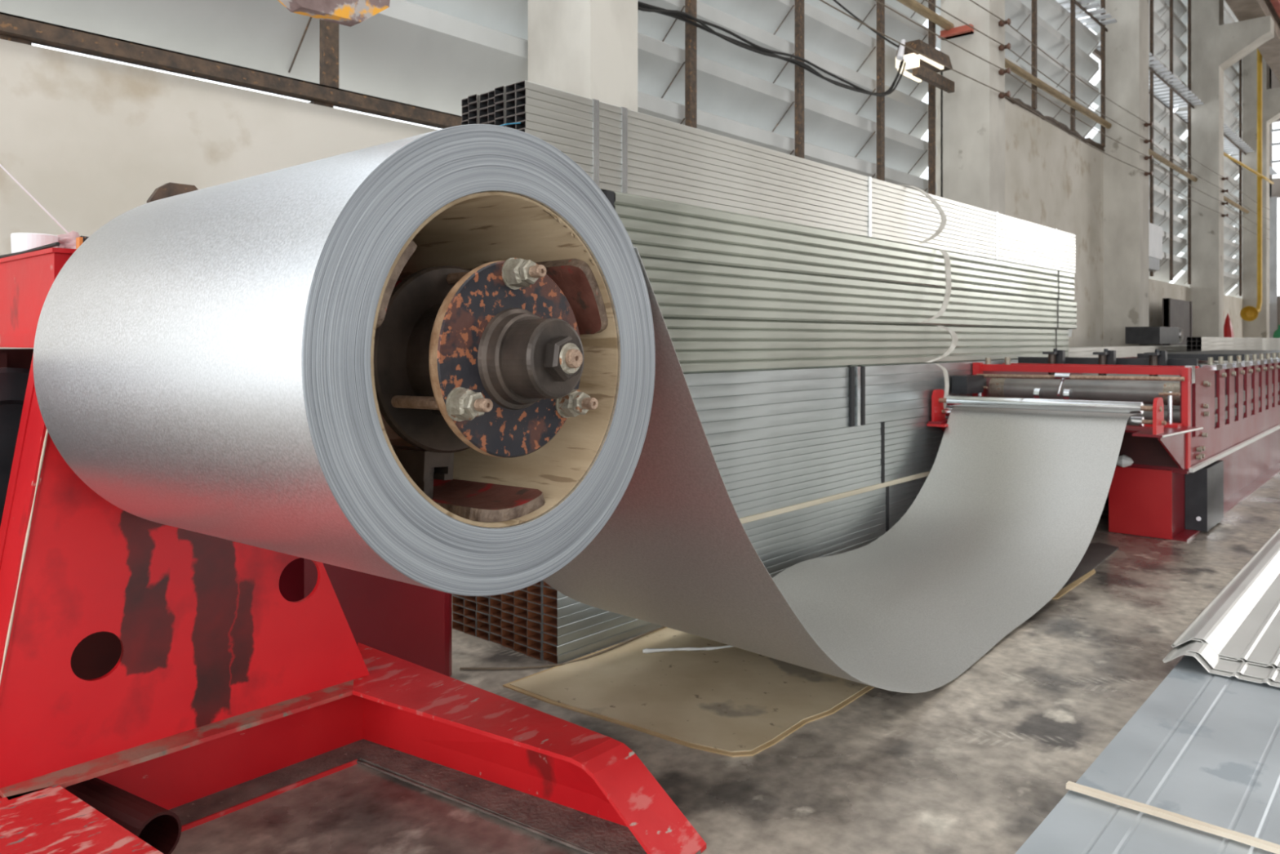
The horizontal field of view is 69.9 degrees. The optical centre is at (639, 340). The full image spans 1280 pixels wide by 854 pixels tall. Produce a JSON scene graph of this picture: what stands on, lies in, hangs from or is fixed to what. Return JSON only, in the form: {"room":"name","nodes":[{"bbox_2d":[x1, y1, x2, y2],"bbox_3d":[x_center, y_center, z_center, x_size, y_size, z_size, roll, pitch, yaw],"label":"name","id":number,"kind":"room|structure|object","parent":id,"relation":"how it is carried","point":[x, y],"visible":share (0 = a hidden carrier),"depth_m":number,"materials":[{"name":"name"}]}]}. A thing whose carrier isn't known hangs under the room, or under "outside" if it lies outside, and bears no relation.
{"room":"metal workshop","nodes":[
{"label":"metal workshop","id":0,"kind":"room"},
{"bbox_2d":[528,0,637,111],"bbox_3d":[-0.331,-3.530,5.277,0.510,9.200,0.385,0,0,42],"label":"pillar","id":1,"kind":"structure","parent":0,"point":[584,48],"depth_m":5.11,"materials":[{"name":"paint"}]},
{"bbox_2d":[0,39,1243,348],"bbox_3d":[4.910,-3.530,11.627,0.140,9.200,39.900,0,0,42],"label":"wall","id":2,"kind":"structure","parent":0,"point":[91,140],"depth_m":3.85,"materials":[{"name":"paint"}]},
{"bbox_2d":[0,35,333,107],"bbox_3d":[-1.599,-1.103,4.300,0.115,0.045,2.400,0,0,42],"label":"trim","id":3,"kind":"structure","parent":2,"relation":"attached to","point":[2,37],"depth_m":3.42,"materials":[{"name":"metal"}]},
{"bbox_2d":[0,12,462,128],"bbox_3d":[-2.174,-1.159,3.627,0.190,0.067,4.530,0,0,42],"label":"metal beam","id":4,"kind":"structure","parent":2,"relation":"attached to","point":[40,33],"depth_m":3.88,"materials":[{"name":"metal"}]},
{"bbox_2d":[0,0,528,115],"bbox_3d":[-2.162,-1.980,3.857,0.468,1.700,4.870,0,0,42],"label":"window","id":5,"kind":"structure","parent":2,"relation":"in","point":[435,55],"depth_m":4.64,"materials":[{"name":"glass"}]},
{"bbox_2d":[637,0,936,195],"bbox_3d":[1.226,-2.680,7.666,0.468,3.100,5.375,0,0,42],"label":"window","id":6,"kind":"structure","parent":2,"relation":"in","point":[688,75],"depth_m":7.65,"materials":[{"name":"metal"}]},
{"bbox_2d":[637,0,907,97],"bbox_3d":[1.387,-2.491,7.365,0.123,0.793,4.751,0,0,42],"label":"cable","id":7,"kind":"object","parent":6,"relation":"attached to","point":[683,16],"visible":0.82,"depth_m":6.94,"materials":[{"name":"black plastic"}]},
{"bbox_2d":[895,39,954,93],"bbox_3d":[2.737,-2.640,8.793,0.280,0.300,1.123,0,0,42],"label":"fitting","id":8,"kind":"object","parent":6,"relation":"attached to","point":[926,69],"visible":0.95,"depth_m":8.64,"materials":[{"name":"metal"}]},
{"bbox_2d":[896,0,954,31],"bbox_3d":[1.477,-3.230,7.520,0.090,0.106,5.200,0,0,42],"label":"pole","id":9,"kind":"object","parent":6,"relation":"attached to","point":[913,5],"visible":1,"depth_m":9.00,"materials":[{"name":"beige wood"}]},
{"bbox_2d":[935,0,1117,146],"bbox_3d":[5.176,-4.530,11.972,0.700,3.200,5.450,0,0,42],"label":"window","id":10,"kind":"structure","parent":2,"relation":"in","point":[1055,27],"depth_m":12.71,"materials":[{"name":"metal"}]},
{"bbox_2d":[1004,57,1111,128],"bbox_3d":[5.305,-3.230,11.823,0.090,0.106,5.320,0,0,42],"label":"pole","id":11,"kind":"object","parent":10,"relation":"attached to","point":[1015,68],"visible":0.6,"depth_m":11.87,"materials":[{"name":"beige wood"}]},
{"bbox_2d":[1055,0,1117,31],"bbox_3d":[5.176,-4.700,11.972,0.700,0.100,5.450,0,0,42],"label":"grille","id":12,"kind":"object","parent":10,"relation":"attached to","point":[1073,3],"depth_m":13.20,"materials":[{"name":"grey metal"}]},
{"bbox_2d":[1004,96,1104,151],"bbox_3d":[5.213,-2.908,11.938,0.180,0.108,5.453,0,0,42],"label":"trim","id":13,"kind":"structure","parent":2,"relation":"attached to","point":[1075,133],"depth_m":12.28,"materials":[{"name":"metal"}]},
{"bbox_2d":[1085,0,1204,284],"bbox_3d":[9.238,-4.430,16.537,0.700,6.600,5.610,0,0,42],"label":"window","id":14,"kind":"structure","parent":2,"relation":"in","point":[1166,29],"depth_m":17.42,"materials":[{"name":"metal"}]},
{"bbox_2d":[1092,41,1204,110],"bbox_3d":[9.238,-4.700,16.537,0.700,0.100,5.610,0,0,42],"label":"grille","id":15,"kind":"object","parent":14,"relation":"attached to","point":[1153,73],"depth_m":17.16,"materials":[{"name":"grey metal"}]},
{"bbox_2d":[1148,222,1162,271],"bbox_3d":[8.412,-1.550,15.203,0.240,0.760,1.300,0,0,42],"label":"box","id":16,"kind":"object","parent":14,"relation":"attached to","point":[1155,232],"visible":0.29,"depth_m":15.22,"materials":[{"name":"grey metal"}]},
{"bbox_2d":[1148,148,1197,182],"bbox_3d":[9.370,-3.230,16.392,0.090,0.106,5.450,0,0,42],"label":"pole","id":17,"kind":"object","parent":14,"relation":"attached to","point":[1155,155],"visible":0.6,"depth_m":16.81,"materials":[{"name":"beige wood"}]},
{"bbox_2d":[1173,0,1254,296],"bbox_3d":[13.262,-4.570,21.061,0.700,6.920,5.900,0,0,42],"label":"window","id":18,"kind":"structure","parent":2,"relation":"in","point":[1232,140],"depth_m":22.37,"materials":[{"name":"metal"}]},
{"bbox_2d":[1173,110,1254,155],"bbox_3d":[13.262,-4.700,21.061,0.700,0.100,5.900,0,0,42],"label":"grille","id":19,"kind":"object","parent":18,"relation":"attached to","point":[1183,115],"depth_m":21.78,"materials":[{"name":"grey metal"}]},
{"bbox_2d":[1223,195,1248,213],"bbox_3d":[13.458,-3.230,20.987,0.090,0.106,5.550,0,0,42],"label":"pole","id":20,"kind":"object","parent":18,"relation":"attached to","point":[1226,199],"visible":0.6,"depth_m":21.72,"materials":[{"name":"brown wood"}]},
{"bbox_2d":[1223,313,1234,337],"bbox_3d":[13.288,-0.280,20.698,0.299,0.800,0.277,0,0,19],"label":"traffic cone","id":21,"kind":"object","parent":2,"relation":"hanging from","point":[1228,328],"visible":0.48,"depth_m":20.63,"materials":[{"name":"red plastic"}]},
{"bbox_2d":[1227,58,1278,298],"bbox_3d":[16.719,-4.565,24.946,0.700,6.930,4.100,0,0,42],"label":"window","id":22,"kind":"structure","parent":2,"relation":"in","point":[1235,292],"depth_m":23.86,"materials":[{"name":"metal"}]},
{"bbox_2d":[1228,155,1278,177],"bbox_3d":[16.719,-4.700,24.946,0.700,0.100,4.100,0,0,42],"label":"grille","id":23,"kind":"object","parent":22,"relation":"attached to","point":[1272,171],"depth_m":24.88,"materials":[{"name":"metal"}]},
{"bbox_2d":[170,471,1279,853],"bbox_3d":[9.803,1.170,8.010,16.000,0.200,43.000,0,0,42],"label":"floor","id":24,"kind":"structure","parent":0,"point":[974,762],"depth_m":2.35,"materials":[{"name":"concrete"}]},
{"bbox_2d":[0,182,706,853],"bbox_3d":[-0.879,0.355,1.986,2.066,1.430,1.800,0,0,42],"label":"decoiler","id":25,"kind":"object","parent":24,"relation":"on","point":[159,682],"visible":0.82,"depth_m":1.95,"materials":[{"name":"red paint"}]},
{"bbox_2d":[0,164,68,233],"bbox_3d":[-1.651,-0.363,2.507,0.005,0.357,0.313,0,0,42],"label":"cord","id":26,"kind":"object","parent":25,"relation":"attached to","point":[1,166],"visible":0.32,"depth_m":2.50,"materials":[{"name":"white plastic"}]},
{"bbox_2d":[10,232,58,253],"bbox_3d":[-1.347,-0.210,2.036,0.089,0.050,0.089,0,0,42],"label":"paper","id":27,"kind":"object","parent":25,"relation":"on","point":[20,242],"visible":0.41,"depth_m":2.00,"materials":[{"name":"paper"}]},
{"bbox_2d":[56,231,86,248],"bbox_3d":[-1.324,-0.223,2.125,0.180,0.062,0.139,0,0,42],"label":"glove","id":28,"kind":"object","parent":25,"relation":"on","point":[68,240],"visible":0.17,"depth_m":2.07,"materials":[{"name":"pink fabric"}]},
{"bbox_2d":[75,235,88,248],"bbox_3d":[-1.205,-0.209,2.082,0.028,0.046,0.144,0,0,31],"label":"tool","id":29,"kind":"object","parent":25,"relation":"on","point":[79,241],"visible":0.19,"depth_m":2.02,"materials":[{"name":"orange rubber"}]},
{"bbox_2d":[65,777,182,853],"bbox_3d":[-1.059,0.970,1.853,0.280,0.100,0.100,0,0,31],"label":"pipe","id":30,"kind":"object","parent":25,"relation":"attached to","point":[116,797],"depth_m":1.83,"materials":[{"name":"brown metal"}]},
{"bbox_2d":[445,386,465,421],"bbox_3d":[-0.258,0.091,1.306,0.003,0.049,0.049,0,0,39],"label":"washer","id":31,"kind":"object","parent":25,"relation":"in","point":[451,393],"depth_m":1.29,"materials":[{"name":"silver metal"}]},
{"bbox_2d":[502,257,520,289],"bbox_3d":[-0.192,-0.102,1.393,0.003,0.049,0.049,0,0,39],"label":"washer","id":32,"kind":"object","parent":25,"relation":"in","point":[508,283],"depth_m":1.38,"materials":[{"name":"silver metal"}]},
{"bbox_2d":[555,398,568,417],"bbox_3d":[-0.119,0.101,1.479,0.003,0.049,0.049,0,0,39],"label":"washer","id":33,"kind":"object","parent":25,"relation":"in","point":[560,411],"depth_m":1.46,"materials":[{"name":"silver metal"}]},
{"bbox_2d":[559,342,580,374],"bbox_3d":[-0.100,0.026,1.326,0.004,0.046,0.046,0,0,39],"label":"washer","id":34,"kind":"object","parent":25,"relation":"in","point":[569,353],"depth_m":1.32,"materials":[{"name":"silver metal"}]},
{"bbox_2d":[33,124,1136,693],"bbox_3d":[0.715,0.376,3.195,1.002,1.390,4.644,-1,-1,39],"label":"coil","id":35,"kind":"object","parent":25,"relation":"on","point":[203,360],"visible":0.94,"depth_m":1.55,"materials":[{"name":"metal"}]},
{"bbox_2d":[459,626,665,669],"bbox_3d":[-0.023,1.060,3.298,1.292,0.014,0.190,0,0,-39],"label":"cable","id":36,"kind":"object","parent":24,"relation":"on","point":[662,627],"visible":0.73,"depth_m":3.00,"materials":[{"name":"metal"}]},
{"bbox_2d":[502,626,875,756],"bbox_3d":[0.241,1.059,2.927,0.870,0.022,1.026,0,0,42],"label":"cardboard sheet","id":37,"kind":"object","parent":24,"relation":"on","point":[733,701],"depth_m":2.77,"materials":[{"name":"beige cardboard"}]},
{"bbox_2d":[452,475,928,663],"bbox_3d":[1.301,0.915,5.215,0.576,0.310,5.392,0,0,42],"label":"bundle","id":38,"kind":"object","parent":24,"relation":"on","point":[538,621],"visible":0.35,"depth_m":3.36,"materials":[{"name":"metal"}]},
{"bbox_2d":[739,471,930,524],"bbox_3d":[1.554,0.749,5.142,0.104,0.023,5.050,0,0,42],"label":"board","id":39,"kind":"object","parent":38,"relation":"on","point":[769,513],"visible":0.14,"depth_m":4.31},
{"bbox_3d":[1.255,0.748,5.442,0.100,0.023,5.000,0,0,42],"label":"board","id":40,"kind":"object","parent":38,"relation":"on","visible":0},
{"bbox_2d":[710,414,949,518],"bbox_3d":[1.385,0.579,5.273,0.527,0.315,5.148,0,0,42],"label":"bundle","id":41,"kind":"object","parent":40,"relation":"on","point":[759,476],"visible":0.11,"depth_m":4.28,"materials":[{"name":"metal"}]},
{"bbox_2d":[684,359,1017,446],"bbox_3d":[1.395,0.275,5.265,0.522,0.293,5.141,0,0,42],"label":"bundle","id":42,"kind":"object","parent":41,"relation":"on","point":[731,406],"visible":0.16,"depth_m":4.20,"materials":[{"name":"metal"}]},
{"bbox_2d":[662,316,1068,373],"bbox_3d":[1.426,0.019,5.280,0.530,0.217,5.096,0,0,42],"label":"bundle","id":43,"kind":"object","parent":42,"relation":"on","point":[701,345],"visible":0.52,"depth_m":4.37,"materials":[{"name":"metal"}]},
{"bbox_2d":[640,256,1076,328],"bbox_3d":[1.507,-0.198,5.371,0.530,0.217,5.191,0,0,42],"label":"bundle","id":44,"kind":"object","parent":43,"relation":"on","point":[681,289],"visible":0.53,"depth_m":4.29,"materials":[{"name":"metal"}]},
{"bbox_2d":[602,191,1074,301],"bbox_3d":[1.434,-0.415,5.289,0.530,0.217,5.250,0,0,42],"label":"bundle","id":45,"kind":"object","parent":44,"relation":"on","point":[659,228],"visible":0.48,"depth_m":4.14,"materials":[{"name":"metal"}]},
{"bbox_2d":[461,80,1075,273],"bbox_3d":[1.395,-0.677,5.146,0.344,0.306,5.692,0,0,42],"label":"bundle","id":46,"kind":"object","parent":45,"relation":"on","point":[622,149],"visible":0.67,"depth_m":3.80,"materials":[{"name":"metal"}]},
{"bbox_2d":[897,184,946,243],"bbox_3d":[1.507,-0.687,4.997,0.409,0.314,0.068,0,0,-13],"label":"sling","id":47,"kind":"object","parent":46,"relation":"hanging from","point":[933,201],"visible":0.84,"depth_m":5.03,"materials":[{"name":"beige fabric"}]},
{"bbox_2d":[1067,328,1072,337],"bbox_3d":[3.390,-0.390,7.277,0.200,0.720,0.014,0,0,-30],"label":"plastic wrap","id":48,"kind":"object","parent":46,"relation":"hanging from","point":[1069,334],"visible":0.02,"depth_m":7.30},
{"bbox_2d":[918,248,951,323],"bbox_3d":[1.645,-0.307,5.088,0.071,0.423,0.349,0,0,42],"label":"sling","id":49,"kind":"object","parent":45,"relation":"hanging from","point":[947,261],"visible":1,"depth_m":5.16,"materials":[{"name":"beige fabric"}]},
{"bbox_2d":[925,325,958,362],"bbox_3d":[1.700,0.019,5.171,0.313,0.209,0.036,0,0,-36],"label":"sling","id":50,"kind":"object","parent":43,"relation":"hanging from","point":[954,337],"visible":1,"depth_m":5.22,"materials":[{"name":"beige fabric"}]},
{"bbox_2d":[933,363,949,408],"bbox_3d":[1.711,0.260,5.206,0.124,0.261,0.019,0,0,-32],"label":"sling","id":51,"kind":"object","parent":50,"relation":"hanging from","point":[944,371],"visible":0.91,"depth_m":5.22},
{"bbox_2d":[1051,568,1095,599],"bbox_3d":[1.915,1.067,4.019,0.031,0.005,0.650,0,0,42],"label":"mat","id":52,"kind":"object","parent":24,"relation":"on","point":[1074,584],"visible":0.86,"depth_m":3.99,"materials":[{"name":"beige wood"}]},
{"bbox_2d":[1062,542,1118,587],"bbox_3d":[2.051,1.067,4.459,0.338,0.006,1.050,0,0,42],"label":"mat","id":53,"kind":"object","parent":24,"relation":"on","point":[1095,553],"visible":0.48,"depth_m":4.48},
{"bbox_2d":[926,348,1279,542],"bbox_3d":[4.758,0.561,7.740,1.226,1.023,8.110,0,0,42],"label":"machine","id":54,"kind":"object","parent":24,"relation":"on","point":[1203,435],"visible":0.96,"depth_m":5.21,"materials":[{"name":"red paint"}]},
{"bbox_2d":[928,419,947,424],"bbox_3d":[1.706,0.459,5.175,0.070,0.011,0.200,0,0,42],"label":"support bracket","id":55,"kind":"object","parent":54,"relation":"on","point":[933,421],"depth_m":5.11,"materials":[{"name":"red metal"}]},
{"bbox_2d":[1132,426,1203,437],"bbox_3d":[2.671,0.459,4.618,0.192,0.012,0.611,0,0,42],"label":"support bracket","id":56,"kind":"object","parent":54,"relation":"on","point":[1167,431],"depth_m":4.55,"materials":[{"name":"red metal"}]},
{"bbox_2d":[1014,654,1279,853],"bbox_3d":[1.653,1.054,2.143,0.950,0.031,3.400,0,0,42],"label":"sheets","id":57,"kind":"object","parent":24,"relation":"on","point":[1204,746],"visible":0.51,"depth_m":2.19,"materials":[{"name":"metal"}]},
{"bbox_2d":[1066,780,1279,853],"bbox_3d":[1.179,1.026,1.947,0.510,0.012,0.024,0,0,42],"label":"batten","id":58,"kind":"object","parent":57,"relation":"on","point":[1167,815],"visible":1,"depth_m":1.96,"materials":[{"name":"brown wood"}]},
{"bbox_2d":[1162,640,1279,687],"bbox_3d":[3.970,1.011,4.699,1.079,0.043,5.700,0,0,42],"label":"sheet","id":59,"kind":"object","parent":57,"relation":"on","point":[1181,651],"visible":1,"depth_m":2.86,"materials":[{"name":"silver metal"}]},
{"bbox_2d":[1167,640,1279,682],"bbox_3d":[3.987,1.006,4.708,1.079,0.043,5.665,0,0,42],"label":"sheet","id":60,"kind":"object","parent":59,"relation":"on","point":[1207,652],"visible":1,"depth_m":2.89,"materials":[{"name":"silver metal"}]},
{"bbox_2d":[1171,528,1279,669],"bbox_3d":[4.023,0.997,4.760,1.079,0.043,5.540,0,0,42],"label":"sheet","id":61,"kind":"object","parent":60,"relation":"on","point":[1242,620],"visible":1,"depth_m":3.32,"materials":[{"name":"silver metal"}]},
{"bbox_2d":[1162,297,1192,345],"bbox_3d":[9.546,0.175,16.236,0.120,1.790,1.750,0,0,42],"label":"board","id":62,"kind":"object","parent":24,"relation":"on","point":[1175,313],"visible":0.41,"depth_m":16.14,"materials":[{"name":"grey metal"}]},
{"bbox_2d":[1272,324,1279,337],"bbox_3d":[13.566,0.370,19.385,0.254,1.400,0.260,0,0,42],"label":"gas cylinder","id":63,"kind":"object","parent":24,"relation":"on","point":[1277,333],"visible":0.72,"depth_m":19.36,"materials":[{"name":"green metal"}]},
{"bbox_3d":[10.262,0.661,15.672,0.299,0.819,7.945,0,0,42],"label":"stack","id":64,"kind":"object","parent":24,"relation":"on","visible":0},
{"bbox_2d":[1186,337,1279,351],"bbox_3d":[10.309,0.100,15.634,0.179,0.299,7.940,0,0,42],"label":"stack","id":65,"kind":"object","parent":64,"relation":"on","point":[1193,344],"visible":0.82,"depth_m":14.31,"materials":[{"name":"metal"}]},
{"bbox_3d":[8.591,1.020,14.509,0.450,0.100,0.100,0,0,42],"label":"bearer","id":66,"kind":"object","parent":24,"relation":"on","visible":0},
{"bbox_3d":[6.416,0.710,12.026,0.399,0.519,7.727,0,0,42],"label":"stack","id":67,"kind":"object","parent":66,"relation":"on","visible":0},
{"bbox_2d":[1067,345,1186,357],"bbox_3d":[6.412,0.262,12.022,0.399,0.375,7.714,0,0,42],"label":"stack","id":68,"kind":"object","parent":67,"relation":"on","point":[1121,351],"visible":0.08,"depth_m":11.21,"materials":[{"name":"metal"}]},
{"bbox_2d":[1124,326,1183,343],"bbox_3d":[7.831,-0.080,13.880,0.450,0.260,1.650,0,0,42],"label":"box","id":69,"kind":"object","parent":68,"relation":"on","point":[1133,335],"visible":1,"depth_m":13.33,"materials":[{"name":"paint"}]},
{"bbox_2d":[940,0,1004,214],"bbox_3d":[3.476,-3.530,9.556,0.510,9.200,0.420,0,0,42],"label":"pillar","id":70,"kind":"structure","parent":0,"point":[973,116],"depth_m":9.38,"materials":[{"name":"concrete"}]},
{"bbox_2d":[937,24,973,40],"bbox_3d":[3.240,-3.170,9.388,0.320,0.080,0.135,0,0,42],"label":"bracket","id":71,"kind":"object","parent":70,"relation":"attached to","point":[964,30],"visible":0.89,"depth_m":9.36,"materials":[{"name":"red metal"}]},
{"bbox_2d":[998,18,1010,26],"bbox_3d":[3.741,-3.260,9.387,0.110,0.065,0.068,0,0,42],"label":"insulator","id":72,"kind":"object","parent":70,"relation":"attached to","point":[1001,23],"visible":0.99,"depth_m":9.37,"materials":[{"name":"brown ceramic"}]},
{"bbox_2d":[968,0,1269,209],"bbox_3d":[7.873,-3.245,14.009,0.011,0.101,23.601,0,0,42],"label":"wire","id":73,"kind":"object","parent":72,"relation":"attached to","point":[969,0],"visible":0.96,"depth_m":11.40,"materials":[{"name":"brown"}]},
{"bbox_2d":[998,43,1010,51],"bbox_3d":[3.741,-3.010,9.387,0.110,0.065,0.068,0,0,42],"label":"insulator","id":74,"kind":"object","parent":70,"relation":"attached to","point":[1001,47],"visible":0.98,"depth_m":9.37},
{"bbox_2d":[998,67,1010,75],"bbox_3d":[3.741,-2.760,9.387,0.110,0.065,0.068,0,0,42],"label":"insulator","id":75,"kind":"object","parent":70,"relation":"attached to","point":[1001,72],"visible":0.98,"depth_m":9.37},
{"bbox_2d":[998,90,1010,98],"bbox_3d":[3.741,-2.520,9.387,0.110,0.065,0.068,0,0,42],"label":"insulator","id":76,"kind":"object","parent":70,"relation":"attached to","point":[1001,95],"visible":0.96,"depth_m":9.37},
{"bbox_2d":[819,0,1270,239],"bbox_3d":[7.873,-2.505,14.009,0.011,0.101,23.601,0,0,42],"label":"wire","id":77,"kind":"object","parent":76,"relation":"attached to","point":[822,1],"visible":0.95,"depth_m":8.95,"materials":[{"name":"brown metal"}]},
{"bbox_2d":[1103,0,1148,346],"bbox_3d":[7.431,-3.530,14.002,0.510,9.200,0.580,0,0,42],"label":"pillar","id":78,"kind":"structure","parent":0,"point":[1126,187],"depth_m":13.80,"materials":[{"name":"concrete"}]},
{"bbox_2d":[1143,155,1152,159],"bbox_3d":[7.676,-2.760,13.810,0.110,0.065,0.068,0,0,42],"label":"insulator","id":79,"kind":"object","parent":78,"relation":"attached to","point":[1145,157],"visible":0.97,"depth_m":13.80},
{"bbox_2d":[874,0,1270,230],"bbox_3d":[7.873,-2.745,14.009,0.011,0.101,23.601,0,0,42],"label":"wire","id":80,"kind":"object","parent":79,"relation":"attached to","point":[881,3],"visible":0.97,"depth_m":9.83,"materials":[{"name":"brown metal"}]},
{"bbox_2d":[1144,121,1152,127],"bbox_3d":[7.676,-3.260,13.810,0.110,0.065,0.068,0,0,42],"label":"insulator","id":81,"kind":"object","parent":78,"relation":"attached to","point":[1146,125],"visible":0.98,"depth_m":13.80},
{"bbox_2d":[1144,138,1152,143],"bbox_3d":[7.676,-3.010,13.810,0.110,0.065,0.068,0,0,42],"label":"insulator","id":82,"kind":"object","parent":78,"relation":"attached to","point":[1146,141],"visible":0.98,"depth_m":13.80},
{"bbox_2d":[924,0,1270,220],"bbox_3d":[7.873,-2.995,14.009,0.011,0.101,23.601,0,0,42],"label":"wire","id":83,"kind":"object","parent":82,"relation":"attached to","point":[925,0],"visible":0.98,"depth_m":10.62,"materials":[{"name":"brown metal"}]},
{"bbox_2d":[1144,171,1152,176],"bbox_3d":[7.676,-2.520,13.810,0.110,0.065,0.068,0,0,42],"label":"insulator","id":84,"kind":"object","parent":78,"relation":"attached to","point":[1146,174],"visible":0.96,"depth_m":13.79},
{"bbox_2d":[1223,0,1239,22],"bbox_3d":[9.657,-8.180,7.470,13.500,0.100,40.000,0,0,42],"label":"ceiling","id":85,"kind":"structure","parent":0,"point":[1225,4],"depth_m":22.63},
{"bbox_2d":[277,0,390,26],"bbox_3d":[-0.588,-4.372,1.754,0.040,7.516,0.240,0,0,42],"label":"plate","id":86,"kind":"object","parent":85,"relation":"hanging from","point":[349,13],"visible":1,"depth_m":1.75,"materials":[{"name":"brown metal"}]},
{"bbox_2d":[1189,0,1274,337],"bbox_3d":[11.836,-3.530,18.314,1.360,9.200,0.500,0,0,42],"label":"pillar","id":87,"kind":"structure","parent":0,"point":[1215,46],"depth_m":18.38,"materials":[{"name":"concrete"}]},
{"bbox_2d":[1224,0,1279,81],"bbox_3d":[14.831,-6.590,21.003,0.560,0.620,12.700,0,0,42],"label":"girder","id":88,"kind":"object","parent":87,"relation":"on","point":[1243,10],"visible":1,"depth_m":18.59,"materials":[{"name":"grey concrete"}]},
{"bbox_2d":[1223,48,1274,312],"bbox_3d":[13.806,-3.895,20.604,4.661,6.669,0.355,0,0,-43],"label":"pipe","id":89,"kind":"object","parent":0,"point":[1260,176],"visible":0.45,"depth_m":20.75,"materials":[{"name":"metal"}]},
{"bbox_2d":[1240,306,1258,321],"bbox_3d":[13.509,-0.590,20.225,0.340,0.340,0.520,0,0,42],"label":"yellow horn","id":90,"kind":"object","parent":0,"point":[1248,313],"visible":1,"depth_m":20.12,"materials":[{"name":"yellow metal"}]},
{"bbox_2d":[1242,48,1279,337],"bbox_3d":[15.957,-3.530,22.946,1.360,9.200,0.500,0,0,42],"label":"pillar","id":91,"kind":"structure","parent":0,"point":[1259,327],"depth_m":23.07,"materials":[{"name":"concrete"}]},
{"bbox_2d":[1269,66,1279,324],"bbox_3d":[23.138,-3.530,22.246,13.000,9.200,0.200,0,0,42],"label":"wall","id":92,"kind":"structure","parent":0,"point":[1274,189],"depth_m":26.43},
{"bbox_2d":[1269,128,1279,337],"bbox_3d":[19.113,-2.630,25.606,2.480,7.400,0.170,0,0,42],"label":"trim","id":93,"kind":"structure","parent":92,"relation":"attached to","point":[1273,200],"depth_m":26.32,"materials":[{"name":"grey ceramic"}]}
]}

